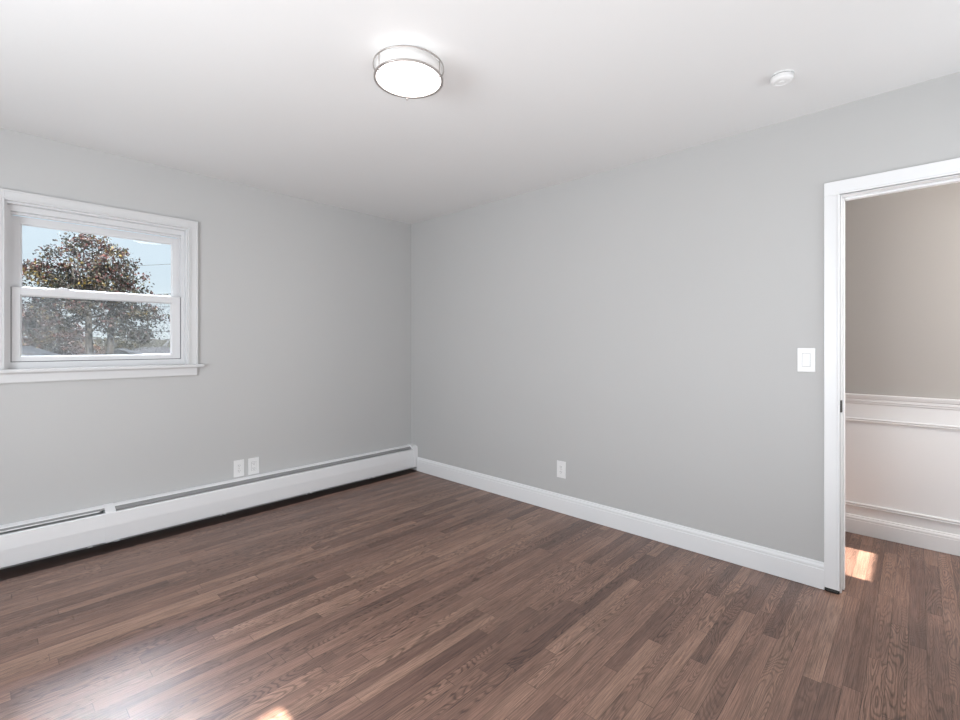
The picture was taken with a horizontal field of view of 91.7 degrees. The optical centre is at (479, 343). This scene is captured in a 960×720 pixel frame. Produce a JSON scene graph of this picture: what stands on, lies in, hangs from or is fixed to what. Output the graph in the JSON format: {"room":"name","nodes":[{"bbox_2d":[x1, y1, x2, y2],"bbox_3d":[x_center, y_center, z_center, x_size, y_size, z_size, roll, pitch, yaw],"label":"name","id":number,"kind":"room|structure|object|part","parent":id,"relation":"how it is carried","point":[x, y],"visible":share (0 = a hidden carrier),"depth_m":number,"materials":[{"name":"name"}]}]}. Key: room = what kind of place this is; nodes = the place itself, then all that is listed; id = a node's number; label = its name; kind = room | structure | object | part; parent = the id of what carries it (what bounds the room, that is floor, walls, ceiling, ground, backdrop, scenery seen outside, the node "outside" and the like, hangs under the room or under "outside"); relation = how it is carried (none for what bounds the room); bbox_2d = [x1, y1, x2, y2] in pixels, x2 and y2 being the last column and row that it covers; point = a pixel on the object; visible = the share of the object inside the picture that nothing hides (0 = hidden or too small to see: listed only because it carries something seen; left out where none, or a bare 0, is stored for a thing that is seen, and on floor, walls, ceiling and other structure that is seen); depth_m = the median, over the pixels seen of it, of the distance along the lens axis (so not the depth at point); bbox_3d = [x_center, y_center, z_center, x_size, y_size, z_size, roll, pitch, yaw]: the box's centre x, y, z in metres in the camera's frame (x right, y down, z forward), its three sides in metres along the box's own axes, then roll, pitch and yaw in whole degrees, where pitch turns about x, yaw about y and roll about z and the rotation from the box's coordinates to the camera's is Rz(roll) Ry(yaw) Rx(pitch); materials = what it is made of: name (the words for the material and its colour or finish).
{"room":"empty bedroom","nodes":[
{"label":"empty bedroom","id":0,"kind":"room"},
{"bbox_2d":[0,128,410,569],"bbox_3d":[-2.210,0.018,3.145,0.150,2.457,4.515,0,0,43],"label":"wall","id":1,"kind":"structure","parent":0,"point":[304,306],"depth_m":3.43,"materials":[{"name":"grey paint"}]},
{"bbox_2d":[0,188,203,383],"bbox_3d":[-2.366,-0.318,2.948,0.188,1.076,1.064,0,0,43],"label":"window","id":2,"kind":"structure","parent":1,"relation":"in","point":[182,360],"depth_m":2.87,"materials":[{"name":"white paint"}]},
{"bbox_3d":[-2.410,-0.516,2.979,0.028,0.444,0.828,0,0,43],"label":"sash","id":3,"kind":"part","parent":2,"relation":"part of","materials":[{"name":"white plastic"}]},
{"bbox_3d":[-2.381,-0.113,2.951,0.032,0.425,0.828,0,0,43],"label":"sash","id":4,"kind":"part","parent":2,"relation":"part of","materials":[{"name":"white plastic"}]},
{"bbox_3d":[-2.366,0.151,2.948,0.188,0.020,1.064,0,0,43],"label":"sill","id":5,"kind":"part","parent":2,"relation":"part of","materials":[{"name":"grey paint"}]},
{"bbox_2d":[0,444,417,567],"bbox_3d":[-2.104,1.120,3.070,0.106,0.252,4.250,0,0,43],"label":"baseboard heater","id":6,"kind":"object","parent":1,"relation":"attached to","point":[37,538],"visible":1,"depth_m":3.11,"materials":[{"name":"white metal"}]},
{"bbox_3d":[-2.900,1.118,2.163,0.020,0.180,1.838,0,0,43],"label":"panel","id":7,"kind":"part","parent":6,"relation":"part of","materials":[{"name":"white metal"}]},
{"bbox_3d":[-1.448,1.118,3.711,0.020,0.180,2.322,0,0,43],"label":"panel","id":8,"kind":"part","parent":6,"relation":"part of","materials":[{"name":"white metal"}]},
{"bbox_2d":[234,459,243,476],"bbox_3d":[-1.795,0.926,3.471,0.008,0.124,0.074,0,0,43],"label":"wall outlet","id":9,"kind":"object","parent":1,"relation":"attached to","point":[238,464],"visible":1,"depth_m":3.47,"materials":[{"name":"white plastic"}]},
{"bbox_2d":[248,457,258,474],"bbox_3d":[-1.723,0.929,3.549,0.008,0.124,0.080,0,0,43],"label":"wall outlet","id":10,"kind":"object","parent":1,"relation":"attached to","point":[253,463],"visible":1,"depth_m":3.54,"materials":[{"name":"white plastic"}]},
{"bbox_2d":[252,461,255,470],"bbox_3d":[-1.721,0.929,3.547,0.002,0.066,0.033,0,0,43],"label":"receptacle","id":11,"kind":"object","parent":10,"relation":"attached to","point":[253,462],"depth_m":3.55,"materials":[{"name":"grey plastic"}]},
{"bbox_2d":[0,469,959,719],"bbox_3d":[0.115,1.276,1.648,5.610,0.060,5.512,0,0,43],"label":"floor","id":12,"kind":"structure","parent":0,"point":[417,595],"depth_m":2.08,"materials":[{"name":"brown wood"}]},
{"bbox_2d":[0,469,415,580],"bbox_3d":[-2.089,1.245,3.011,0.209,0.001,4.283,0,0,43],"label":"floor edge","id":13,"kind":"structure","parent":12,"relation":"on","point":[8,573],"depth_m":3.05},
{"bbox_2d":[0,0,959,223],"bbox_3d":[-0.482,-1.220,1.515,4.600,0.067,4.300,0,0,43],"label":"ceiling","id":14,"kind":"structure","parent":0,"point":[283,97],"depth_m":2.08,"materials":[{"name":"white paint"}]},
{"bbox_2d":[373,43,443,100],"bbox_3d":[-0.297,-1.141,1.942,0.293,0.106,0.293,0,0,43],"label":"ceiling light","id":15,"kind":"object","parent":14,"relation":"attached to","point":[404,70],"visible":1,"depth_m":1.88,"materials":[{"name":"frosted white glass"},{"name":"brushed nickel"}]},
{"bbox_2d":[376,61,440,96],"bbox_3d":[-0.297,-1.099,1.942,0.269,0.014,0.269,0,0,43],"label":"diffuser","id":16,"kind":"object","parent":15,"relation":"attached to","point":[396,78],"depth_m":1.92,"materials":[{"name":"white glass"}]},
{"bbox_2d":[770,69,793,86],"bbox_3d":[1.337,-1.174,2.064,0.090,0.033,0.090,0,0,43],"label":"smoke detector","id":17,"kind":"object","parent":14,"relation":"attached to","point":[783,77],"visible":1,"depth_m":2.04,"materials":[{"name":"white plastic"}]},
{"bbox_2d":[411,72,959,561],"bbox_3d":[1.027,0.018,3.124,4.600,2.457,0.113,0,0,43],"label":"wall","id":18,"kind":"structure","parent":0,"point":[639,328],"depth_m":2.93,"materials":[{"name":"grey paint"}]},
{"bbox_2d":[557,460,565,478],"bbox_3d":[0.600,0.927,3.442,0.076,0.124,0.008,0,0,43],"label":"wall outlet","id":19,"kind":"object","parent":18,"relation":"attached to","point":[561,466],"visible":1,"depth_m":3.44,"materials":[{"name":"white plastic"}]},
{"bbox_2d":[417,457,824,589],"bbox_3d":[0.566,1.177,3.469,3.236,0.134,0.015,0,0,43],"label":"baseboard","id":20,"kind":"structure","parent":18,"relation":"attached to","point":[796,568],"depth_m":2.97,"materials":[{"name":"white paint"}]},
{"bbox_2d":[797,348,815,371],"bbox_3d":[1.692,0.083,2.416,0.078,0.124,0.011,0,0,43],"label":"light switch","id":21,"kind":"object","parent":18,"relation":"attached to","point":[806,357],"visible":1,"depth_m":2.42,"materials":[{"name":"white plastic"}]},
{"bbox_2d":[824,158,959,594],"bbox_3d":[2.123,0.217,2.082,0.935,2.058,0.133,0,0,43],"label":"door frame","id":22,"kind":"structure","parent":18,"relation":"in","point":[945,172],"depth_m":2.33,"materials":[{"name":"white paint"}]},
{"bbox_2d":[845,182,959,534],"bbox_3d":[2.570,0.018,3.052,3.750,2.457,0.106,0,0,43],"label":"wall","id":23,"kind":"structure","parent":0,"point":[902,249],"depth_m":2.91,"materials":[{"name":"grey paint"}]},
{"bbox_2d":[845,513,959,555],"bbox_3d":[2.528,1.184,3.008,3.750,0.119,0.015,0,0,43],"label":"baseboard","id":24,"kind":"structure","parent":23,"relation":"attached to","point":[934,540],"depth_m":2.90,"materials":[{"name":"white paint"}]},
{"bbox_2d":[845,393,959,410],"bbox_3d":[2.529,0.360,3.008,3.750,0.065,0.026,0,0,43],"label":"chair rail","id":25,"kind":"object","parent":23,"relation":"attached to","point":[884,400],"visible":0.48,"depth_m":2.90,"materials":[{"name":"white paint"}]},
{"bbox_2d":[845,417,959,525],"bbox_3d":[2.639,0.777,2.906,2.650,0.586,0.012,0,0,43],"label":"trim","id":26,"kind":"structure","parent":23,"relation":"attached to","point":[925,425],"depth_m":2.90,"materials":[{"name":"white paint"}]},
{"label":"outside","id":27,"kind":"structure","parent":0,"visible":0},
{"bbox_3d":[-115.276,4.296,43.565,219.600,0.100,220.000,0,0,43],"label":"ground","id":28,"kind":"structure","parent":27,"visible":0},
{"bbox_2d":[22,346,59,355],"bbox_3d":[-27.348,2.186,27.000,8.000,4.120,7.600,0,0,-30],"label":"house","id":29,"kind":"structure","parent":28,"relation":"on","point":[26,350],"depth_m":28.73,"materials":[{"name":"plastic"}]},
{"bbox_2d":[22,302,84,354],"bbox_3d":[-38.141,0.199,40.242,8.302,8.105,5.642,0,0,-10],"label":"maple tree","id":30,"kind":"object","parent":28,"relation":"on","point":[33,320],"visible":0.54,"depth_m":39.51,"materials":[{"name":"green plant"}]},
{"bbox_2d":[26,340,104,354],"bbox_3d":[-40.831,0.621,44.978,7.549,2.569,5.760,0,0,16],"label":"shrub","id":31,"kind":"object","parent":28,"relation":"on","point":[81,351],"visible":0.23,"depth_m":44.51,"materials":[{"name":"green plant"}]},
{"bbox_2d":[22,232,169,354],"bbox_3d":[-22.073,-1.054,25.948,7.819,10.631,5.832,0,0,28],"label":"maple tree","id":32,"kind":"object","parent":28,"relation":"on","point":[95,279],"visible":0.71,"depth_m":25.64,"materials":[{"name":"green plant"}]},
{"bbox_2d":[23,337,169,352],"bbox_3d":[-118.597,3.246,151.489,101.492,11.435,85.492,0,0,43],"label":"woods","id":33,"kind":"object","parent":28,"relation":"on","point":[156,342],"visible":0.03,"depth_m":143.95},
{"bbox_2d":[79,336,149,353],"bbox_3d":[-47.395,-0.014,60.223,8.318,3.045,5.614,0,0,22],"label":"shrub","id":34,"kind":"object","parent":28,"relation":"on","point":[118,343],"visible":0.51,"depth_m":59.48,"materials":[{"name":"green plant"}]},
{"bbox_2d":[98,348,142,354],"bbox_3d":[-30.815,2.306,40.000,8.800,3.880,7.600,0,0,-35],"label":"house","id":35,"kind":"structure","parent":28,"relation":"on","point":[120,350],"depth_m":37.24,"materials":[{"name":"plastic"}]},
{"bbox_2d":[134,347,169,353],"bbox_3d":[-50.884,2.396,76.000,14.600,3.700,15.297,0,0,43],"label":"house","id":36,"kind":"structure","parent":28,"relation":"on","point":[150,350],"depth_m":73.99,"materials":[{"name":"plastic"}]},
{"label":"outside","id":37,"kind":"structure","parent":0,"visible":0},
{"bbox_2d":[24,328,166,331],"bbox_3d":[-22.854,-1.108,30.000,26.397,0.651,0.040,0,0,0],"label":"cable","id":38,"kind":"object","parent":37,"point":[24,328],"visible":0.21,"depth_m":29.98,"materials":[{"name":"grey plastic"}]},
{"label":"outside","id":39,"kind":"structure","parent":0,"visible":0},
{"bbox_2d":[26,337,81,338],"bbox_3d":[-22.854,-0.539,30.000,26.397,0.495,0.032,0,0,0],"label":"cable","id":40,"kind":"object","parent":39,"point":[26,337],"visible":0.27,"depth_m":29.99,"materials":[{"name":"grey plastic"}]}
]}

